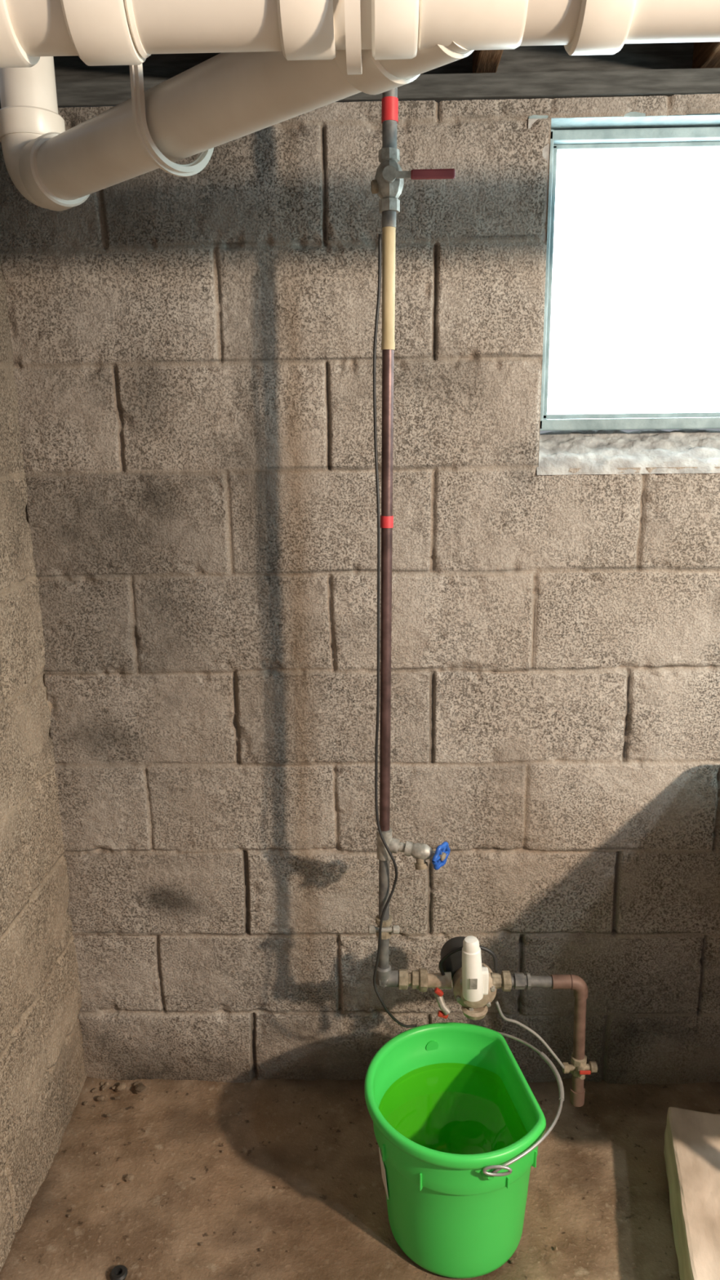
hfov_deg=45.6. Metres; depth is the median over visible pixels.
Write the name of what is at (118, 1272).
ring
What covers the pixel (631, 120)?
lintel
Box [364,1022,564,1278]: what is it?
bucket
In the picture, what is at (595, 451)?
window sill
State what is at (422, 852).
valve
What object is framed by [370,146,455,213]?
valve
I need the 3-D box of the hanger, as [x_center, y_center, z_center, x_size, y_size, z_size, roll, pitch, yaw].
[-0.247,-0.785,1.126,0.122,0.317,0.028,-14,19,-42]
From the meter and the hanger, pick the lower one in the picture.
the meter
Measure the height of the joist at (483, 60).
0.220 m
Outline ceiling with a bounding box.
[53,42,693,82]
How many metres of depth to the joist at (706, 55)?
1.51 m
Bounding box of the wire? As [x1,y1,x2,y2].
[373,233,564,1069]
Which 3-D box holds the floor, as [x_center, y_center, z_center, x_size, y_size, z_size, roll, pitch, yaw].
[1.361,1.443,0.232,4.109,0.027,3.620,0,14,1]
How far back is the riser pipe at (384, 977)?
1.46 m
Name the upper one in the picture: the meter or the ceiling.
the ceiling
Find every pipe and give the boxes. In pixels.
[0,0,719,211]
[375,87,398,986]
[511,973,588,1106]
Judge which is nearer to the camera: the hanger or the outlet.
the hanger
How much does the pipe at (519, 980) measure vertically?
0.294 m
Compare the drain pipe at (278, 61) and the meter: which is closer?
the drain pipe at (278, 61)
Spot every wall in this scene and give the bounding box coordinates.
[0,93,719,1084]
[0,226,86,1271]
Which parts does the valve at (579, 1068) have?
arm, handle red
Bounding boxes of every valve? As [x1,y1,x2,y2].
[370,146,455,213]
[376,827,449,870]
[561,1052,597,1079]
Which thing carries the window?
in the wall at (193, 355)
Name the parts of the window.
sash, sash bottom, glass pane, sash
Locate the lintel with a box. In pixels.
[528,111,719,129]
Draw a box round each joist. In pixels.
[472,49,503,73]
[692,41,719,68]
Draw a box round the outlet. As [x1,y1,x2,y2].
[414,858,427,870]
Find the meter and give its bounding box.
[398,935,511,1020]
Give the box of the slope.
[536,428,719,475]
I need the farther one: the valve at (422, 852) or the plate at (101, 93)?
the valve at (422, 852)
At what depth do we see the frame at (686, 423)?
1.69 m
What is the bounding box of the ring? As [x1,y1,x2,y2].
[109,1264,127,1279]
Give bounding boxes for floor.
[0,1076,719,1279]
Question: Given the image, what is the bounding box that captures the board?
[663,1106,719,1279]
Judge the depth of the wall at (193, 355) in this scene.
1.74 m
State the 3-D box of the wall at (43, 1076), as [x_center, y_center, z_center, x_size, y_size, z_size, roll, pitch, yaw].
[-0.681,0.342,0.625,0.035,2.072,2.430,0,14,1]
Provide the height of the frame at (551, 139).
0.536 m
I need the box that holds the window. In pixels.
[528,118,719,419]
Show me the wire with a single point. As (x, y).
(390, 1015)
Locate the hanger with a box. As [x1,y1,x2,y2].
[129,63,213,177]
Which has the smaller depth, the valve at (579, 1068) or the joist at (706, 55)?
the joist at (706, 55)
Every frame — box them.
[539,417,719,431]
[540,129,553,426]
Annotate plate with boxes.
[55,80,131,107]
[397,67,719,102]
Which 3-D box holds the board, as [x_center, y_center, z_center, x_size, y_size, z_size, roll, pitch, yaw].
[0.682,1.064,1.579,0.194,0.119,0.388,2,14,13]
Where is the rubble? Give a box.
[22,1080,557,1263]
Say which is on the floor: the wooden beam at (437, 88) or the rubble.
the rubble

